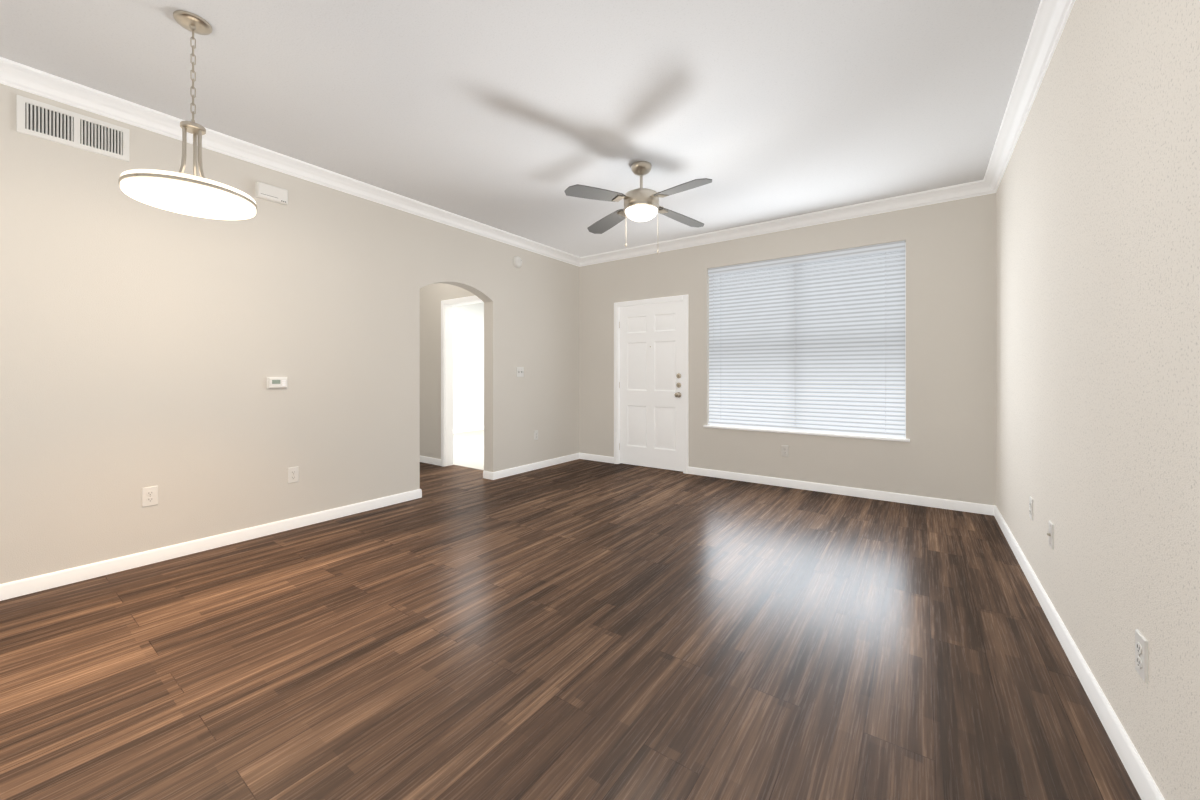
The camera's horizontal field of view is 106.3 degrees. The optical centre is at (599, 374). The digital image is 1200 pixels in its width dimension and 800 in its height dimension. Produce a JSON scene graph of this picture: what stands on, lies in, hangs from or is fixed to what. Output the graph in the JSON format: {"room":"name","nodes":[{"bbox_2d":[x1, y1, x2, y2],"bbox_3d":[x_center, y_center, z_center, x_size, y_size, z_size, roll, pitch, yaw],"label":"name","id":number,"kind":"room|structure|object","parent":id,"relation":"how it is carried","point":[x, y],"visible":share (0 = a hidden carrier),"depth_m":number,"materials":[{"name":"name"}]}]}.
{"room":"empty living room","nodes":[
{"label":"empty living room","id":0,"kind":"room"},
{"bbox_2d":[0,83,578,583],"bbox_3d":[-2.401,-0.245,3.359,0.150,2.790,7.380,0,0,35],"label":"wall","id":1,"kind":"structure","parent":0,"point":[142,345],"depth_m":3.01,"materials":[{"name":"paint"}]},
{"bbox_2d":[16,95,128,161],"bbox_3d":[-2.909,-1.360,2.503,0.016,0.194,0.410,0,0,35],"label":"air vent","id":2,"kind":"object","parent":1,"relation":"in","point":[42,120],"visible":1,"depth_m":2.49,"materials":[{"name":"white plastic"}]},
{"bbox_2d":[142,486,157,506],"bbox_3d":[-2.742,0.740,2.743,0.009,0.116,0.071,0,0,35],"label":"electrical outlet","id":3,"kind":"object","parent":1,"relation":"attached to","point":[149,496],"visible":1,"depth_m":2.74,"materials":[{"name":"white plastic"}]},
{"bbox_2d":[0,489,421,600],"bbox_3d":[-3.034,1.109,2.330,0.014,0.081,4.669,0,0,36],"label":"baseboard","id":4,"kind":"structure","parent":1,"relation":"attached to","point":[25,586],"depth_m":2.85,"materials":[{"name":"white wood"}]},
{"bbox_2d":[255,181,287,204],"bbox_3d":[-2.363,-1.308,3.243,0.046,0.105,0.185,0,0,35],"label":"door chime","id":5,"kind":"object","parent":1,"relation":"attached to","point":[268,192],"visible":0.98,"depth_m":3.22,"materials":[{"name":"white plastic"}]},
{"bbox_2d":[267,377,286,388],"bbox_3d":[-2.348,0.058,3.279,0.029,0.086,0.128,0,0,35],"label":"thermostat","id":6,"kind":"object","parent":1,"relation":"attached to","point":[276,382],"visible":0.98,"depth_m":3.27,"materials":[{"name":"white plastic"}]},
{"bbox_2d":[0,57,579,266],"bbox_3d":[-2.305,-1.540,3.290,0.086,0.100,7.080,0,0,36],"label":"crown molding","id":7,"kind":"structure","parent":1,"relation":"attached to","point":[13,74],"depth_m":3.06,"materials":[{"name":"white"}]},
{"bbox_2d":[288,466,298,482],"bbox_3d":[-2.296,0.748,3.369,0.009,0.116,0.071,0,0,35],"label":"electrical outlet","id":8,"kind":"object","parent":1,"relation":"attached to","point":[293,474],"visible":1,"depth_m":3.37,"materials":[{"name":"white plastic"}]},
{"bbox_2d":[513,256,521,267],"bbox_3d":[-0.951,-1.316,5.229,0.040,0.132,0.132,0,0,35],"label":"smoke detector","id":9,"kind":"object","parent":1,"relation":"attached to","point":[517,261],"visible":1,"depth_m":5.21,"materials":[{"name":"white plastic"}]},
{"bbox_2d":[516,367,523,376],"bbox_3d":[-0.931,-0.035,5.274,0.020,0.116,0.116,0,0,35],"label":"light switch","id":10,"kind":"object","parent":1,"relation":"attached to","point":[519,371],"visible":1,"depth_m":5.27,"materials":[{"name":"white plastic"}]},
{"bbox_2d":[488,453,579,479],"bbox_3d":[-0.729,1.109,5.562,0.014,0.081,1.549,0,0,36],"label":"baseboard","id":11,"kind":"structure","parent":1,"relation":"attached to","point":[529,467],"depth_m":5.42,"materials":[{"name":"white wood"}]},
{"bbox_2d":[534,430,537,439],"bbox_3d":[-0.778,0.735,5.497,0.009,0.116,0.071,0,0,35],"label":"electrical outlet","id":12,"kind":"object","parent":1,"relation":"attached to","point":[535,434],"visible":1,"depth_m":5.49,"materials":[{"name":"white plastic"}]},
{"bbox_2d":[420,283,474,458],"bbox_3d":[-1.917,-0.220,5.716,1.800,2.740,0.120,0,0,35],"label":"wall","id":13,"kind":"structure","parent":0,"point":[432,296],"depth_m":5.83,"materials":[{"name":"paint"}]},
{"bbox_2d":[420,456,440,465],"bbox_3d":[-2.346,1.109,5.939,0.842,0.081,0.014,0,0,36],"label":"baseboard","id":14,"kind":"structure","parent":13,"relation":"attached to","point":[424,459],"depth_m":5.82,"materials":[{"name":"white wood"}]},
{"bbox_2d":[441,296,482,465],"bbox_3d":[-1.594,0.106,5.471,0.926,2.088,0.143,0,0,35],"label":"door frame","id":15,"kind":"structure","parent":13,"relation":"attached to","point":[447,306],"depth_m":5.68,"materials":[{"name":"white wood"}]},
{"bbox_2d":[453,302,483,428],"bbox_3d":[-3.209,-0.220,8.486,0.100,2.740,3.090,0,0,36],"label":"wall","id":16,"kind":"structure","parent":0,"point":[468,365],"depth_m":9.14,"materials":[{"name":"paint"}]},
{"bbox_2d":[453,426,483,432],"bbox_3d":[-3.142,1.105,8.481,0.014,0.081,2.960,0,0,36],"label":"baseboard","id":17,"kind":"structure","parent":16,"relation":"attached to","point":[467,429],"depth_m":9.12,"materials":[{"name":"white wood"}]},
{"bbox_2d":[0,0,1040,256],"bbox_3d":[-0.577,-1.615,2.058,4.630,0.050,7.380,0,0,35],"label":"ceiling","id":18,"kind":"structure","parent":0,"point":[516,116],"depth_m":2.52,"materials":[{"name":"paint"}]},
{"bbox_2d":[118,10,256,219],"bbox_3d":[-1.833,-1.176,2.027,0.460,0.828,0.460,0,0,35],"label":"pendant light","id":19,"kind":"object","parent":18,"relation":"hanging from","point":[181,192],"visible":1,"depth_m":1.99,"materials":[{"name":"white glass"}]},
{"bbox_2d":[564,161,711,253],"bbox_3d":[0.314,-1.254,3.421,0.986,0.673,0.986,0,0,9],"label":"ceiling fan","id":20,"kind":"object","parent":18,"relation":"hanging from","point":[641,203],"visible":1,"depth_m":3.33,"materials":[{"name":"silver metal"}]},
{"bbox_2d":[0,430,1140,799],"bbox_3d":[-1.550,1.173,3.716,8.140,0.054,8.950,0,0,35],"label":"floor","id":21,"kind":"structure","parent":0,"point":[580,629],"depth_m":1.82,"materials":[{"name":"brown wood"}]},
{"bbox_2d":[579,193,995,505],"bbox_3d":[1.522,-0.245,5.001,4.330,2.790,0.150,0,0,35],"label":"wall","id":22,"kind":"structure","parent":0,"point":[948,451],"depth_m":4.10,"materials":[{"name":"paint"}]},
{"bbox_2d":[580,453,613,462],"bbox_3d":[-0.039,1.109,6.014,0.552,0.081,0.014,0,0,36],"label":"baseboard","id":23,"kind":"structure","parent":22,"relation":"attached to","point":[600,458],"depth_m":6.00,"materials":[{"name":"white wood"}]},
{"bbox_2d":[619,301,682,471],"bbox_3d":[0.614,0.134,5.566,0.913,2.016,0.119,0,0,35],"label":"entry door","id":24,"kind":"structure","parent":22,"relation":"in","point":[651,385],"depth_m":5.56,"materials":[{"name":"white wood"}]},
{"bbox_2d":[614,295,687,473],"bbox_3d":[0.645,0.106,5.606,1.036,2.088,0.163,0,0,35],"label":"door frame","id":25,"kind":"structure","parent":22,"relation":"attached to","point":[619,305],"depth_m":5.56,"materials":[{"name":"white wood"}]},
{"bbox_2d":[580,180,983,266],"bbox_3d":[1.449,-1.540,4.908,4.140,0.100,0.086,0,0,36],"label":"crown molding","id":26,"kind":"structure","parent":22,"relation":"attached to","point":[971,189],"depth_m":4.48,"materials":[{"name":"white"}]},
{"bbox_2d":[781,445,788,456],"bbox_3d":[1.903,0.782,4.631,0.071,0.116,0.009,0,0,35],"label":"outlet","id":27,"kind":"object","parent":22,"relation":"attached to","point":[784,450],"visible":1,"depth_m":4.63,"materials":[{"name":"white plastic"}]},
{"bbox_2d":[703,242,909,441],"bbox_3d":[2.014,-0.309,4.627,1.935,1.812,0.178,0,0,35],"label":"window","id":28,"kind":"structure","parent":22,"relation":"in","point":[849,435],"depth_m":4.38,"materials":[{"name":"white"}]},
{"bbox_2d":[708,240,904,436],"bbox_3d":[2.006,-0.328,4.617,1.863,1.773,0.073,0,0,35],"label":"window blinds","id":29,"kind":"object","parent":28,"relation":"attached to","point":[802,348],"visible":0.96,"depth_m":4.53,"materials":[{"name":"grey plastic"}]},
{"bbox_2d":[688,467,991,514],"bbox_3d":[2.117,1.109,4.476,2.672,0.081,0.014,0,0,36],"label":"baseboard","id":30,"kind":"structure","parent":22,"relation":"attached to","point":[978,508],"depth_m":4.27,"materials":[{"name":"white wood"}]},
{"bbox_2d":[996,0,1199,799],"bbox_3d":[1.246,-0.245,0.757,0.150,2.790,7.380,0,0,35],"label":"wall","id":31,"kind":"structure","parent":0,"point":[1098,326],"depth_m":1.42,"materials":[{"name":"paint"}]},
{"bbox_2d":[980,0,1074,194],"bbox_3d":[1.150,-1.540,0.826,0.086,0.100,7.080,0,0,36],"label":"crown molding","id":32,"kind":"structure","parent":31,"relation":"attached to","point":[1050,20],"depth_m":2.35,"materials":[{"name":"white"}]},
{"bbox_2d":[1029,497,1032,519],"bbox_3d":[2.386,0.738,2.492,0.009,0.116,0.071,0,0,35],"label":"electrical outlet","id":33,"kind":"object","parent":31,"relation":"attached to","point":[1031,507],"visible":1,"depth_m":2.48,"materials":[{"name":"white plastic"}]},
{"bbox_2d":[1047,521,1053,549],"bbox_3d":[2.112,0.750,2.115,0.017,0.116,0.071,0,0,35],"label":"electrical outlet","id":34,"kind":"object","parent":31,"relation":"attached to","point":[1051,534],"visible":1,"depth_m":2.09,"materials":[{"name":"white plastic"}]},
{"bbox_2d":[992,505,1164,799],"bbox_3d":[1.179,1.109,0.805,0.014,0.081,7.080,0,0,36],"label":"baseboard","id":35,"kind":"structure","parent":31,"relation":"attached to","point":[1138,772],"depth_m":1.57,"materials":[{"name":"white wood"}]},
{"bbox_2d":[1135,629,1147,683],"bbox_3d":[1.499,0.778,1.248,0.009,0.116,0.071,0,0,35],"label":"electrical outlet","id":36,"kind":"object","parent":31,"relation":"attached to","point":[1141,654],"visible":0.96,"depth_m":1.24,"materials":[{"name":"white plastic"}]},
{"label":"outside","id":37,"kind":"structure","parent":0,"visible":0},
{"bbox_2d":[721,252,898,283],"bbox_3d":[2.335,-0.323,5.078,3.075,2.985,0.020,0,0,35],"label":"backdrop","id":38,"kind":"structure","parent":37,"point":[804,268],"depth_m":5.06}
]}

